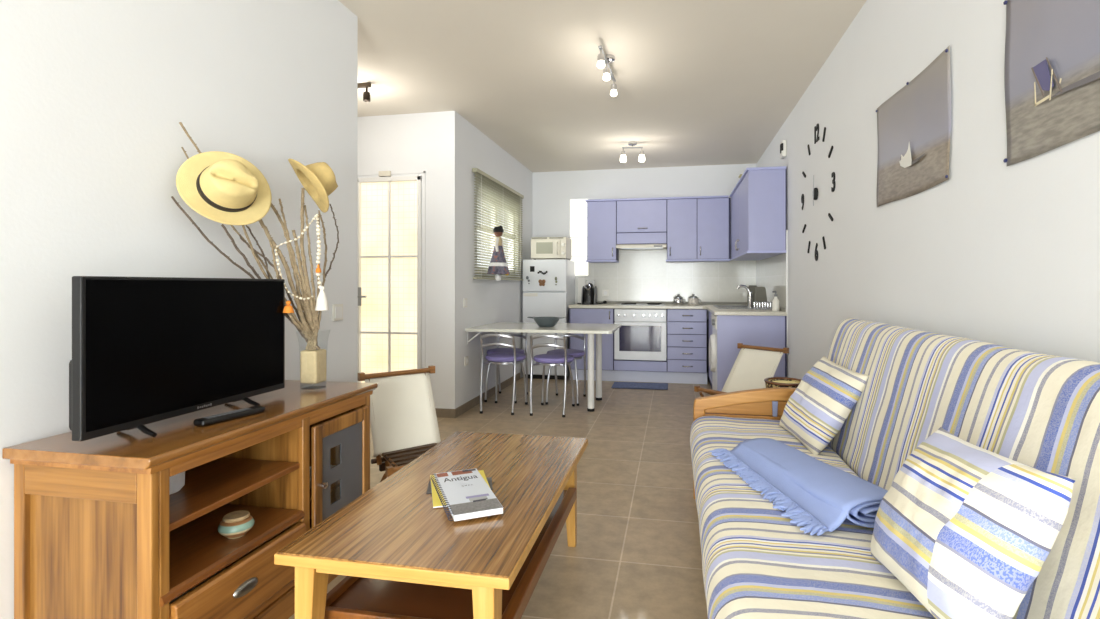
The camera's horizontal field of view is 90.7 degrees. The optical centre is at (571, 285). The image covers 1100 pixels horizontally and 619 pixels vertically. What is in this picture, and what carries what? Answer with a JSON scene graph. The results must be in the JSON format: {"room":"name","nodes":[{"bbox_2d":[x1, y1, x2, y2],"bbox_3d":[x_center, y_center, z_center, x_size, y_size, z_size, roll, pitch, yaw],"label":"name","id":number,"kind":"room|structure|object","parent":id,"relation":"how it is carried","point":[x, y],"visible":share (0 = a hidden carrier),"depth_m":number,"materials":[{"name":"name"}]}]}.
{"room":"living room","nodes":[
{"label":"living room","id":0,"kind":"room"},
{"bbox_2d":[0,0,357,618],"bbox_3d":[-1.771,-0.175,0.134,0.120,2.590,5.800,0,0,11],"label":"wall","id":1,"kind":"structure","parent":0,"point":[95,95],"depth_m":1.76,"materials":[{"name":"paint"}]},
{"bbox_2d":[332,304,342,320],"bbox_3d":[-1.198,0.140,2.788,0.013,0.084,0.084,0,0,11],"label":"light switch","id":2,"kind":"object","parent":1,"relation":"attached to","point":[337,309],"visible":1,"depth_m":2.77,"materials":[{"name":"white plastic"}]},
{"bbox_2d":[358,111,458,408],"bbox_3d":[-1.700,-0.175,4.762,1.480,2.590,0.100,0,0,11],"label":"wall","id":3,"kind":"structure","parent":0,"point":[428,142],"depth_m":4.61,"materials":[{"name":"paint"}]},
{"bbox_2d":[379,171,390,176],"bbox_3d":[-1.607,-0.960,4.680,0.108,0.044,0.024,0,0,11],"label":"emergency light","id":4,"kind":"object","parent":3,"relation":"in","point":[381,173],"depth_m":4.67,"materials":[{"name":"white plastic"}]},
{"bbox_2d":[358,176,421,382],"bbox_3d":[-1.598,0.093,4.679,0.646,2.053,0.124,0,0,11],"label":"door","id":5,"kind":"structure","parent":3,"relation":"in","point":[389,208],"depth_m":4.70,"materials":[{"name":"white paint"}]},
{"bbox_2d":[358,171,424,367],"bbox_3d":[-1.579,0.037,4.685,0.685,2.015,0.006,0,0,11],"label":"trim","id":6,"kind":"structure","parent":3,"relation":"attached to","point":[423,172],"depth_m":4.62,"materials":[{"name":"paint"}]},
{"bbox_2d":[435,408,453,417],"bbox_3d":[-1.710,1.083,4.708,1.480,0.075,0.010,0,0,11],"label":"baseboard","id":7,"kind":"structure","parent":3,"relation":"attached to","point":[440,412],"depth_m":4.58,"materials":[{"name":"tile"}]},
{"bbox_2d":[459,115,531,405],"bbox_3d":[-0.793,-0.175,5.887,0.120,2.590,2.450,0,0,11],"label":"wall","id":8,"kind":"structure","parent":0,"point":[488,301],"depth_m":5.18,"materials":[{"name":"paint"}]},
{"bbox_2d":[463,298,466,307],"bbox_3d":[-0.934,0.158,4.794,0.013,0.080,0.080,0,0,11],"label":"light switch","id":9,"kind":"object","parent":8,"relation":"attached to","point":[464,299],"visible":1,"depth_m":4.77,"materials":[{"name":"white plastic"}]},
{"bbox_2d":[454,373,519,417],"bbox_3d":[-0.797,1.083,5.521,0.010,0.075,1.950,0,0,11],"label":"baseboard","id":10,"kind":"structure","parent":8,"relation":"attached to","point":[460,410],"depth_m":5.10,"materials":[{"name":"tile"}]},
{"bbox_2d":[477,192,514,274],"bbox_3d":[-0.820,-0.510,5.775,0.050,0.780,1.360,0,0,11],"label":"window","id":11,"kind":"structure","parent":8,"relation":"in","point":[478,192],"depth_m":6.03,"materials":[{"name":"white paint"}]},
{"bbox_2d":[472,168,523,279],"bbox_3d":[-0.735,-0.562,5.723,0.045,1.015,1.570,0,0,11],"label":"blind","id":12,"kind":"object","parent":11,"relation":"attached to","point":[498,186],"visible":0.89,"depth_m":5.52,"materials":[{"name":"white plastic"}]},
{"bbox_2d":[487,226,509,280],"bbox_3d":[-0.705,-0.310,5.257,0.216,0.543,0.266,0,0,11],"label":"doll","id":13,"kind":"object","parent":12,"relation":"hanging from","point":[498,265],"visible":1,"depth_m":5.20,"materials":[{"name":"purple fabric"}]},
{"bbox_2d":[288,374,711,618],"bbox_3d":[-0.790,1.170,2.064,4.475,0.100,10.160,0,0,11],"label":"floor","id":14,"kind":"structure","parent":0,"point":[636,554],"depth_m":2.85,"materials":[{"name":"tile"}]},
{"bbox_2d":[2,380,377,618],"bbox_3d":[-1.133,0.770,1.857,0.484,0.700,1.030,0,0,11],"label":"tv cabinet","id":15,"kind":"object","parent":14,"relation":"on","point":[100,532],"visible":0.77,"depth_m":1.50,"materials":[{"name":"brown wood"}]},
{"bbox_2d":[69,276,284,441],"bbox_3d":[-1.186,0.198,1.730,0.165,0.442,0.730,0,0,11],"label":"television","id":16,"kind":"object","parent":15,"relation":"on","point":[146,350],"visible":1,"depth_m":1.59,"materials":[{"name":"black plastic"}]},
{"bbox_2d":[170,471,184,493],"bbox_3d":[-1.218,0.575,1.621,0.108,0.085,0.108,0,0,11],"label":"cup","id":17,"kind":"object","parent":15,"relation":"on","point":[177,481],"visible":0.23,"depth_m":1.61,"materials":[{"name":"ceramic"}]},
{"bbox_2d":[193,406,265,426],"bbox_3d":[-1.067,0.409,1.704,0.048,0.022,0.210,0,0,22],"label":"remote control","id":18,"kind":"object","parent":15,"relation":"on","point":[226,416],"visible":1,"depth_m":1.68,"materials":[{"name":"black plastic"}]},
{"bbox_2d":[170,457,299,530],"bbox_3d":[-1.196,0.628,1.667,0.413,0.020,0.538,0,0,11],"label":"shelf","id":19,"kind":"object","parent":15,"relation":"attached to","point":[209,486],"depth_m":1.71,"materials":[{"name":"brown wood"}]},
{"bbox_2d":[218,510,254,538],"bbox_3d":[-1.046,0.749,1.696,0.098,0.066,0.098,0,0,11],"label":"ceramic pot","id":20,"kind":"object","parent":15,"relation":"on","point":[236,524],"visible":1,"depth_m":1.67,"materials":[{"name":"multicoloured ceramic"}]},
{"bbox_2d":[300,349,325,383],"bbox_3d":[-1.055,0.302,2.221,0.106,0.235,0.106,0,0,11],"label":"glass vase","id":21,"kind":"object","parent":15,"relation":"on","point":[312,362],"visible":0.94,"depth_m":2.19,"materials":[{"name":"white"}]},
{"bbox_2d":[181,147,308,339],"bbox_3d":[-1.205,-0.106,2.066,0.073,0.744,0.475,0,0,44],"label":"branch","id":22,"kind":"object","parent":21,"relation":"in","point":[184,151],"visible":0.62,"depth_m":2.09,"materials":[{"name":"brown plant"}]},
{"bbox_2d":[176,151,271,225],"bbox_3d":[-1.195,-0.344,1.904,0.148,0.269,0.297,0,0,43],"label":"straw hat","id":23,"kind":"object","parent":22,"relation":"hanging from","point":[227,188],"visible":1,"depth_m":1.88,"materials":[{"name":"beige wicker"}]},
{"bbox_2d":[171,196,319,347],"bbox_3d":[-1.196,-0.016,2.035,0.046,0.566,0.518,0,0,38],"label":"branch","id":24,"kind":"object","parent":21,"relation":"in","point":[172,197],"visible":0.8,"depth_m":1.96,"materials":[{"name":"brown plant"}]},
{"bbox_2d":[179,122,319,349],"bbox_3d":[-1.208,-0.147,2.060,0.094,0.828,0.479,0,0,44],"label":"branch","id":25,"kind":"object","parent":21,"relation":"in","point":[299,327],"visible":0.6,"depth_m":2.07,"materials":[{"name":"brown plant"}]},
{"bbox_2d":[221,224,307,339],"bbox_3d":[-1.156,0.020,2.112,0.350,0.496,0.052,0,0,-43],"label":"branch","id":26,"kind":"object","parent":21,"relation":"in","point":[222,225],"visible":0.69,"depth_m":2.05,"materials":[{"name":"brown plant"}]},
{"bbox_2d":[234,227,301,322],"bbox_3d":[-1.159,0.021,2.134,0.301,0.490,0.040,0,0,-42],"label":"branch","id":27,"kind":"object","parent":21,"relation":"in","point":[243,240],"visible":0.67,"depth_m":2.13,"materials":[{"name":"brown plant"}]},
{"bbox_2d":[246,225,307,341],"bbox_3d":[-1.138,0.017,2.147,0.258,0.500,0.074,0,0,-34],"label":"branch","id":28,"kind":"object","parent":21,"relation":"in","point":[260,248],"visible":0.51,"depth_m":2.11,"materials":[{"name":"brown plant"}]},
{"bbox_2d":[259,219,312,337],"bbox_3d":[-1.115,-0.004,2.139,0.058,0.544,0.240,0,0,35],"label":"branch","id":29,"kind":"object","parent":21,"relation":"in","point":[286,267],"visible":0.86,"depth_m":2.13,"materials":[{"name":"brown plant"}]},
{"bbox_2d":[268,238,306,332],"bbox_3d":[-1.097,0.042,2.149,0.057,0.447,0.180,0,0,31],"label":"branch","id":30,"kind":"object","parent":21,"relation":"in","point":[270,241],"visible":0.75,"depth_m":2.09,"materials":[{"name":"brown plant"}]},
{"bbox_2d":[271,202,309,326],"bbox_3d":[-1.115,-0.035,2.164,0.051,0.600,0.165,0,0,45],"label":"branch","id":31,"kind":"object","parent":21,"relation":"in","point":[272,205],"visible":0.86,"depth_m":2.16,"materials":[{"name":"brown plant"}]},
{"bbox_2d":[279,199,309,325],"bbox_3d":[-1.096,-0.038,2.172,0.046,0.606,0.127,0,0,43],"label":"branch","id":32,"kind":"object","parent":21,"relation":"in","point":[280,202],"visible":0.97,"depth_m":2.16,"materials":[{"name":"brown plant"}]},
{"bbox_2d":[292,230,314,349],"bbox_3d":[-1.077,0.022,2.191,0.087,0.488,0.043,0,0,-44],"label":"branch","id":33,"kind":"object","parent":21,"relation":"in","point":[310,316],"visible":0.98,"depth_m":2.18,"materials":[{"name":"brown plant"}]},
{"bbox_2d":[300,188,315,349],"bbox_3d":[-1.068,-0.066,2.199,0.046,0.664,0.079,0,0,31],"label":"branch","id":34,"kind":"object","parent":21,"relation":"in","point":[304,266],"visible":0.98,"depth_m":2.18,"materials":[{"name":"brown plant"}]},
{"bbox_2d":[304,205,316,349],"bbox_3d":[-1.060,-0.030,2.207,0.052,0.590,0.028,0,0,-26],"label":"branch","id":35,"kind":"object","parent":21,"relation":"in","point":[306,216],"visible":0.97,"depth_m":2.20,"materials":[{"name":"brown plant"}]},
{"bbox_2d":[311,214,319,349],"bbox_3d":[-1.041,-0.015,2.225,0.032,0.560,0.061,0,0,2],"label":"branch","id":36,"kind":"object","parent":21,"relation":"in","point":[318,290],"visible":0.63,"depth_m":2.21,"materials":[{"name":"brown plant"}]},
{"bbox_2d":[275,214,328,312],"bbox_3d":[-1.056,-0.092,2.144,0.068,0.398,0.198,0,0,36],"label":"bead garland","id":37,"kind":"object","parent":36,"relation":"hanging from","point":[322,303],"visible":1,"depth_m":2.19},
{"bbox_2d":[313,210,326,349],"bbox_3d":[-1.038,-0.025,2.246,0.040,0.579,0.094,0,0,-9],"label":"branch","id":38,"kind":"object","parent":21,"relation":"in","point":[324,231],"visible":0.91,"depth_m":2.26,"materials":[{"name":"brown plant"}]},
{"bbox_2d":[288,159,337,212],"bbox_3d":[-1.053,-0.402,2.198,0.190,0.207,0.192,0,0,11],"label":"straw hat","id":39,"kind":"object","parent":38,"relation":"hanging from","point":[318,179],"visible":1,"depth_m":2.18,"materials":[{"name":"beige wicker"}]},
{"bbox_2d":[316,204,338,349],"bbox_3d":[-1.044,-0.047,2.309,0.045,0.623,0.206,0,0,1],"label":"branch","id":40,"kind":"object","parent":21,"relation":"in","point":[335,250],"visible":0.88,"depth_m":2.38,"materials":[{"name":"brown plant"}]},
{"bbox_2d":[358,365,440,481],"bbox_3d":[-0.802,0.775,2.683,0.396,0.682,0.400,0,0,-39],"label":"deck chair","id":41,"kind":"object","parent":14,"relation":"on","point":[403,418],"visible":0.82,"depth_m":2.73,"materials":[{"name":"white fabric"}]},
{"bbox_2d":[274,431,587,618],"bbox_3d":[-0.335,0.895,1.868,0.613,0.450,1.155,0,0,11],"label":"coffee table","id":42,"kind":"object","parent":14,"relation":"on","point":[400,556],"visible":0.9,"depth_m":1.50,"materials":[{"name":"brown wood"}]},
{"bbox_2d":[330,490,566,618],"bbox_3d":[-0.328,0.877,1.907,0.483,0.015,0.995,0,0,11],"label":"shelf","id":43,"kind":"object","parent":42,"relation":"attached to","point":[405,600],"depth_m":1.51,"materials":[{"name":"brown wood"}]},
{"bbox_2d":[430,470,489,507],"bbox_3d":[-0.363,0.664,1.781,0.184,0.005,0.280,0,0,-16],"label":"booklet","id":44,"kind":"object","parent":42,"relation":"on","point":[437,503],"visible":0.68,"depth_m":1.72,"materials":[{"name":"yellow paper"}]},
{"bbox_2d":[431,468,502,520],"bbox_3d":[-0.338,0.652,1.709,0.158,0.022,0.364,0,0,-22],"label":"book","id":45,"kind":"object","parent":44,"relation":"on","point":[466,494],"visible":1,"depth_m":1.66,"materials":[{"name":"white paper"}]},
{"bbox_2d":[480,334,527,414],"bbox_3d":[-0.608,0.769,4.910,0.372,0.702,0.472,0,0,11],"label":"bistro chair","id":46,"kind":"object","parent":14,"relation":"on","point":[514,358],"visible":1,"depth_m":4.78,"materials":[{"name":"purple metal"}]},
{"bbox_2d":[484,332,527,402],"bbox_3d":[-0.635,0.769,5.384,0.372,0.702,0.472,0,0,11],"label":"bistro chair","id":47,"kind":"object","parent":14,"relation":"on","point":[495,350],"visible":0.48,"depth_m":5.38,"materials":[{"name":"metal"}]},
{"bbox_2d":[465,322,620,411],"bbox_3d":[-0.218,0.752,5.096,1.303,0.735,0.870,0,0,11],"label":"dining table","id":48,"kind":"object","parent":14,"relation":"on","point":[590,329],"visible":1,"depth_m":4.81,"materials":[{"name":"laminate"}]},
{"bbox_2d":[527,317,565,326],"bbox_3d":[-0.228,0.340,5.031,0.350,0.090,0.250,0,0,11],"label":"serving bowl","id":49,"kind":"object","parent":48,"relation":"on","point":[541,321],"visible":1,"depth_m":4.95,"materials":[{"name":"grey ceramic"}]},
{"bbox_2d":[523,259,574,379],"bbox_3d":[-0.268,0.407,6.721,0.536,1.425,0.576,0,0,11],"label":"refrigerator","id":50,"kind":"object","parent":14,"relation":"on","point":[549,300],"visible":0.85,"depth_m":6.45,"materials":[{"name":"white plastic"}]},
{"bbox_2d":[538,280,545,285],"bbox_3d":[-0.346,-0.027,6.442,0.088,0.078,0.014,0,0,11],"label":"magnet","id":51,"kind":"object","parent":50,"relation":"attached to","point":[541,282],"visible":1,"depth_m":6.44,"materials":[{"name":"brown ceramic"}]},
{"bbox_2d":[531,237,571,259],"bbox_3d":[-0.243,-0.441,6.630,0.433,0.269,0.384,0,0,11],"label":"microwave","id":52,"kind":"object","parent":50,"relation":"on","point":[541,247],"visible":0.93,"depth_m":6.47,"materials":[{"name":"white metal"}]},
{"bbox_2d":[530,334,574,416],"bbox_3d":[-0.165,0.769,4.831,0.372,0.702,0.472,0,0,11],"label":"bistro chair","id":53,"kind":"object","parent":14,"relation":"on","point":[553,359],"visible":1,"depth_m":4.70,"materials":[{"name":"metal"}]},
{"bbox_2d":[545,333,585,405],"bbox_3d":[-0.043,0.769,5.281,0.372,0.702,0.472,0,0,11],"label":"bistro chair","id":54,"kind":"object","parent":14,"relation":"on","point":[578,354],"visible":0.7,"depth_m":5.19,"materials":[{"name":"metal"}]},
{"bbox_2d":[569,308,613,369],"bbox_3d":[0.284,0.630,6.595,0.524,0.719,0.632,0,0,11],"label":"base cabinet","id":55,"kind":"object","parent":14,"relation":"on","point":[576,315],"visible":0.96,"depth_m":6.31,"materials":[{"name":"purple wood"}]},
{"bbox_2d":[570,369,706,383],"bbox_3d":[0.762,1.056,6.277,1.581,0.128,0.018,0,0,11],"label":"plinth","id":56,"kind":"object","parent":14,"relation":"on","point":[607,375],"visible":0.76,"depth_m":6.24,"materials":[{"name":"purple wood"}]},
{"bbox_2d":[611,382,667,389],"bbox_3d":[0.765,1.114,6.013,0.605,0.009,0.380,0,0,11],"label":"kitchen rug","id":57,"kind":"object","parent":14,"relation":"on","point":[621,385],"visible":1,"depth_m":6.00,"materials":[{"name":"blue fabric"}]},
{"bbox_2d":[614,321,666,371],"bbox_3d":[0.845,0.630,6.506,0.607,0.719,0.598,0,0,11],"label":"housing","id":58,"kind":"object","parent":14,"relation":"on","point":[619,365],"visible":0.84,"depth_m":6.22,"materials":[{"name":"purple wood"}]},
{"bbox_2d":[614,309,666,360],"bbox_3d":[0.838,0.569,6.472,0.591,0.586,0.591,0,0,11],"label":"oven","id":59,"kind":"object","parent":58,"relation":"in","point":[642,333],"visible":0.99,"depth_m":6.21,"materials":[{"name":"white paint"}]},
{"bbox_2d":[568,301,786,315],"bbox_3d":[0.983,0.237,5.847,2.188,0.065,1.845,0,0,11],"label":"countertop","id":60,"kind":"structure","parent":58,"relation":"on","point":[709,306],"depth_m":6.16,"materials":[{"name":"stone"}]},
{"bbox_2d":[578,278,585,302],"bbox_3d":[0.133,0.072,6.878,0.100,0.326,0.062,0,0,11],"label":"chopping board","id":61,"kind":"object","parent":60,"relation":"on","point":[581,281],"visible":0.51,"depth_m":6.88,"materials":[{"name":"white plastic"}]},
{"bbox_2d":[577,280,594,302],"bbox_3d":[0.191,0.086,6.888,0.220,0.298,0.052,0,0,11],"label":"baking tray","id":62,"kind":"object","parent":60,"relation":"on","point":[587,281],"visible":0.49,"depth_m":6.89,"materials":[{"name":"metal"}]},
{"bbox_2d":[577,283,606,304],"bbox_3d":[0.235,0.104,6.688,0.332,0.262,0.278,0,0,-38],"label":"coffee machine","id":63,"kind":"object","parent":60,"relation":"on","point":[589,294],"visible":0.99,"depth_m":6.59,"materials":[{"name":"black plastic"}]},
{"bbox_2d":[617,303,664,305],"bbox_3d":[0.845,0.226,6.497,0.550,0.018,0.480,0,0,11],"label":"cooktop","id":64,"kind":"object","parent":60,"relation":"in","point":[651,304],"visible":1,"depth_m":6.34,"materials":[{"name":"metal"}]},
{"bbox_2d":[673,294,685,304],"bbox_3d":[1.288,0.171,6.498,0.129,0.128,0.115,0,0,-28],"label":"teapot","id":65,"kind":"object","parent":60,"relation":"on","point":[678,300],"visible":1,"depth_m":6.45,"materials":[{"name":"silver metal"}]},
{"bbox_2d":[673,298,682,304],"bbox_3d":[1.282,0.195,6.495,0.116,0.080,0.116,0,0,11],"label":"pot","id":66,"kind":"object","parent":65,"relation":"on","point":[676,301],"depth_m":6.45,"materials":[{"name":"silver metal"}]},
{"bbox_2d":[688,294,700,304],"bbox_3d":[1.462,0.171,6.465,0.129,0.128,0.115,0,0,-28],"label":"teapot","id":67,"kind":"object","parent":60,"relation":"on","point":[693,300],"visible":1,"depth_m":6.42,"materials":[{"name":"metal"}]},
{"bbox_2d":[688,298,697,304],"bbox_3d":[1.456,0.195,6.462,0.116,0.080,0.116,0,0,11],"label":"pot","id":68,"kind":"object","parent":67,"relation":"on","point":[691,301],"depth_m":6.41,"materials":[{"name":"metal"}]},
{"bbox_2d":[713,305,761,308],"bbox_3d":[1.766,0.232,5.721,0.470,0.007,0.800,0,0,11],"label":"sink","id":69,"kind":"object","parent":60,"relation":"in","point":[716,306],"visible":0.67,"depth_m":5.66,"materials":[{"name":"metal"}]},
{"bbox_2d":[747,285,756,306],"bbox_3d":[1.960,0.118,5.844,0.149,0.230,0.028,0,0,-9],"label":"serving board","id":70,"kind":"object","parent":69,"relation":"on","point":[751,287],"visible":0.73,"depth_m":5.84,"materials":[{"name":"grey stone"}]},
{"bbox_2d":[736,285,752,306],"bbox_3d":[1.776,0.112,5.538,0.168,0.232,0.110,0,0,11],"label":"tap","id":71,"kind":"object","parent":60,"relation":"on","point":[750,298],"visible":1,"depth_m":5.54,"materials":[{"name":"silver metal"}]},
{"bbox_2d":[754,287,767,307],"bbox_3d":[1.919,0.126,5.493,0.149,0.215,0.023,0,0,-9],"label":"serving board","id":72,"kind":"object","parent":60,"relation":"on","point":[760,292],"visible":0.87,"depth_m":5.49,"materials":[{"name":"grey stone"}]},
{"bbox_2d":[754,302,771,309],"bbox_3d":[1.842,0.196,5.136,0.186,0.069,0.226,0,0,11],"label":"dish rack","id":73,"kind":"object","parent":60,"relation":"on","point":[763,308],"visible":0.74,"depth_m":5.20,"materials":[{"name":"silver metal"}]},
{"bbox_2d":[772,291,779,310],"bbox_3d":[1.870,0.143,4.958,0.064,0.185,0.064,0,0,11],"label":"soap dispenser","id":74,"kind":"object","parent":60,"relation":"on","point":[775,303],"visible":1,"depth_m":4.94,"materials":[{"name":"white plastic"}]},
{"bbox_2d":[667,309,706,372],"bbox_3d":[1.356,0.630,6.391,0.437,0.719,0.632,0,0,11],"label":"base cabinet","id":75,"kind":"object","parent":14,"relation":"on","point":[686,328],"visible":1,"depth_m":6.11,"materials":[{"name":"purple wood"}]},
{"bbox_2d":[707,311,711,387],"bbox_3d":[1.827,0.697,6.024,0.584,0.846,1.178,0,0,11],"label":"base cabinet","id":76,"kind":"object","parent":14,"relation":"on","point":[709,326],"visible":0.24,"depth_m":6.41,"materials":[{"name":"purple wood"}]},
{"bbox_2d":[709,313,716,389],"bbox_3d":[1.633,0.697,5.143,0.625,0.846,0.595,0,0,11],"label":"washing machine","id":77,"kind":"object","parent":14,"relation":"on","point":[713,338],"visible":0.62,"depth_m":5.05,"materials":[{"name":"white paint"}]},
{"bbox_2d":[694,343,788,396],"bbox_3d":[1.170,0.775,3.744,0.554,0.682,0.396,0,0,-38],"label":"deck chair","id":78,"kind":"object","parent":14,"relation":"on","point":[752,365],"visible":0.59,"depth_m":3.84,"materials":[{"name":"beige fabric"}]},
{"bbox_2d":[717,315,786,390],"bbox_3d":[1.602,0.696,4.821,0.588,0.849,0.026,0,0,11],"label":"end panel","id":79,"kind":"object","parent":14,"relation":"on","point":[764,331],"visible":0.57,"depth_m":4.82,"materials":[{"name":"purple wood"}]},
{"bbox_2d":[764,377,801,387],"bbox_3d":[1.180,0.822,2.992,0.222,0.596,0.222,0,0,11],"label":"round basket","id":80,"kind":"object","parent":14,"relation":"on","point":[771,382],"visible":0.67,"depth_m":2.98,"materials":[{"name":"brown wicker"}]},
{"bbox_2d":[772,380,796,382],"bbox_3d":[1.180,0.545,2.992,0.180,0.025,0.180,0,0,11],"label":"cushion","id":81,"kind":"object","parent":80,"relation":"on","point":[773,381],"depth_m":3.01,"materials":[{"name":"yellow fabric"}]},
{"bbox_2d":[690,318,1099,618],"bbox_3d":[0.832,0.641,1.661,0.863,0.959,2.336,0,0,11],"label":"sofa","id":82,"kind":"object","parent":14,"relation":"on","point":[1040,411],"visible":0.64,"depth_m":1.37,"materials":[{"name":"multicoloured fabric"}]},
{"bbox_2d":[709,438,887,535],"bbox_3d":[0.732,0.624,1.820,0.334,0.087,0.743,0,0,-9],"label":"folded throw","id":83,"kind":"object","parent":82,"relation":"on","point":[818,496],"visible":0.98,"depth_m":1.67,"materials":[{"name":"blue fabric"}]},
{"bbox_2d":[690,416,935,618],"bbox_3d":[0.693,0.796,1.652,0.593,0.262,2.265,0,0,11],"label":"seat cushion","id":84,"kind":"object","parent":82,"relation":"on","point":[757,563],"depth_m":1.37,"materials":[{"name":"multicoloured fabric"}]},
{"bbox_2d":[779,356,868,454],"bbox_3d":[1.084,0.513,2.364,0.241,0.358,0.454,0,0,1],"label":"throw cushion","id":85,"kind":"object","parent":82,"relation":"on","point":[826,395],"visible":0.99,"depth_m":2.23,"materials":[{"name":"multicoloured fabric"}]},
{"bbox_2d":[827,318,1099,618],"bbox_3d":[1.123,0.462,1.601,0.268,0.601,2.325,0,0,11],"label":"cushion","id":86,"kind":"object","parent":82,"relation":"on","point":[1040,411],"depth_m":1.34,"materials":[{"name":"multicoloured fabric"}]},
{"bbox_2d":[870,427,1076,618],"bbox_3d":[0.815,0.508,1.151,0.243,0.348,0.440,0,0,5],"label":"throw cushion","id":87,"kind":"object","parent":82,"relation":"on","point":[967,528],"visible":1,"depth_m":1.02,"materials":[{"name":"multicoloured fabric"}]},
{"bbox_2d":[338,0,866,171],"bbox_3d":[-0.790,-1.520,2.064,4.475,0.100,10.160,0,0,11],"label":"ceiling","id":88,"kind":"structure","parent":0,"point":[698,82],"depth_m":3.72,"materials":[{"name":"paint"}]},
{"bbox_2d":[358,83,370,101],"bbox_3d":[-1.645,-1.402,3.978,0.380,0.128,0.052,0,0,11],"label":"spotlight","id":89,"kind":"object","parent":88,"relation":"attached to","point":[366,95],"visible":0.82,"depth_m":3.94,"materials":[{"name":"brown metal"}]},
{"bbox_2d":[597,46,616,96],"bbox_3d":[0.236,-1.385,3.498,0.090,0.170,0.561,0,0,11],"label":"ceiling spotlight","id":90,"kind":"object","parent":88,"relation":"attached to","point":[603,60],"visible":1,"depth_m":3.44,"materials":[{"name":"silver metal"}]},
{"bbox_2d":[620,141,644,161],"bbox_3d":[0.632,-1.371,5.595,0.262,0.197,0.089,0,0,3],"label":"ceiling spotlight","id":91,"kind":"object","parent":88,"relation":"attached to","point":[623,158],"visible":1,"depth_m":5.58,"materials":[{"name":"silver metal"}]},
{"bbox_2d":[532,163,756,318],"bbox_3d":[0.818,-0.175,6.878,2.915,2.590,0.100,0,0,11],"label":"wall","id":92,"kind":"structure","parent":0,"point":[552,192],"depth_m":6.87,"materials":[{"name":"paint"}]},
{"bbox_2d":[570,199,587,275],"bbox_3d":[0.108,-0.615,7.005,0.237,0.996,0.076,0,0,11],"label":"window","id":93,"kind":"structure","parent":92,"relation":"in","point":[578,207],"depth_m":6.97,"materials":[{"name":"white glass"}]},
{"bbox_2d":[585,199,618,262],"bbox_3d":[0.386,-0.662,6.730,0.382,0.759,0.334,0,0,11],"label":"upper cabinet","id":94,"kind":"object","parent":92,"relation":"attached to","point":[601,213],"visible":0.99,"depth_m":6.60,"materials":[{"name":"purple wood"}]},
{"bbox_2d":[602,290,608,295],"bbox_3d":[0.435,0.100,6.885,0.080,0.080,0.014,0,0,11],"label":"power socket","id":95,"kind":"object","parent":92,"relation":"attached to","point":[604,292],"visible":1,"depth_m":6.88,"materials":[{"name":"white plastic"}]},
{"bbox_2d":[616,244,666,249],"bbox_3d":[0.865,-0.467,6.628,0.597,0.053,0.354,0,0,11],"label":"hood","id":96,"kind":"object","parent":92,"relation":"attached to","point":[618,246],"visible":0.98,"depth_m":6.49,"materials":[{"name":"metal"}]},
{"bbox_2d":[616,197,666,243],"bbox_3d":[0.867,-0.768,6.638,0.603,0.547,0.334,0,0,11],"label":"upper cabinet","id":97,"kind":"object","parent":92,"relation":"attached to","point":[639,220],"visible":0.98,"depth_m":6.50,"materials":[{"name":"purple wood"}]},
{"bbox_2d":[575,249,755,302],"bbox_3d":[1.143,-0.122,6.762,2.217,0.715,0.008,0,0,11],"label":"backsplash","id":98,"kind":"structure","parent":92,"relation":"attached to","point":[639,275],"depth_m":6.75,"materials":[{"name":"tile"}]},
{"bbox_2d":[666,195,730,261],"bbox_3d":[1.517,-0.662,6.514,0.745,0.759,0.334,0,0,11],"label":"upper cabinet","id":99,"kind":"object","parent":92,"relation":"attached to","point":[698,227],"visible":1,"depth_m":6.38,"materials":[{"name":"purple wood"}]},
{"bbox_2d":[757,0,1099,378],"bbox_3d":[1.358,-0.175,1.655,0.100,2.590,10.160,0,0,11],"label":"wall","id":100,"kind":"structure","parent":0,"point":[995,252],"depth_m":2.01,"materials":[{"name":"paint"}]},
{"bbox_2d":[730,166,786,260],"bbox_3d":[1.855,-0.662,5.526,0.352,0.759,1.510,0,0,11],"label":"upper cabinet","id":101,"kind":"object","parent":100,"relation":"attached to","point":[758,199],"visible":1,"depth_m":4.81,"materials":[{"name":"purple wood"}]},
{"bbox_2d":[756,253,785,307],"bbox_3d":[2.066,0.070,5.661,0.008,1.100,1.825,0,0,11],"label":"backsplash","id":102,"kind":"structure","parent":100,"relation":"attached to","point":[770,272],"depth_m":5.39,"materials":[{"name":"tile"}]},
{"bbox_2d":[780,140,786,158],"bbox_3d":[1.892,-1.210,4.844,0.044,0.150,0.115,0,0,11],"label":"sensor","id":103,"kind":"object","parent":100,"relation":"attached to","point":[783,145],"visible":1,"depth_m":4.79,"materials":[{"name":"white plastic"}]},
{"bbox_2d":[786,230,787,345],"bbox_3d":[1.892,0.026,4.760,0.012,1.018,0.011,0,0,11],"label":"trim","id":104,"kind":"structure","parent":100,"relation":"attached to","point":[786,230],"depth_m":4.75,"materials":[{"name":"white paint"}]},
{"bbox_2d":[801,124,834,260],"bbox_3d":[1.698,-0.642,3.783,0.026,0.947,0.895,0,0,11],"label":"wall clock","id":105,"kind":"object","parent":100,"relation":"attached to","point":[816,128],"visible":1,"depth_m":3.75,"materials":[{"name":"metal"}]},
{"bbox_2d":[876,45,951,206],"bbox_3d":[1.417,-0.615,2.288,0.014,0.488,0.720,0,0,11],"label":"poster","id":106,"kind":"object","parent":100,"relation":"attached to","point":[914,124],"visible":1,"depth_m":2.21,"materials":[{"name":"grey paper"}]},
{"bbox_2d":[1003,0,1099,165],"bbox_3d":[1.225,-0.601,1.269,0.014,0.500,0.708,0,0,10],"label":"poster","id":107,"kind":"object","parent":100,"relation":"attached to","point":[1052,63],"visible":1,"depth_m":1.42,"materials":[{"name":"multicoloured paper"}]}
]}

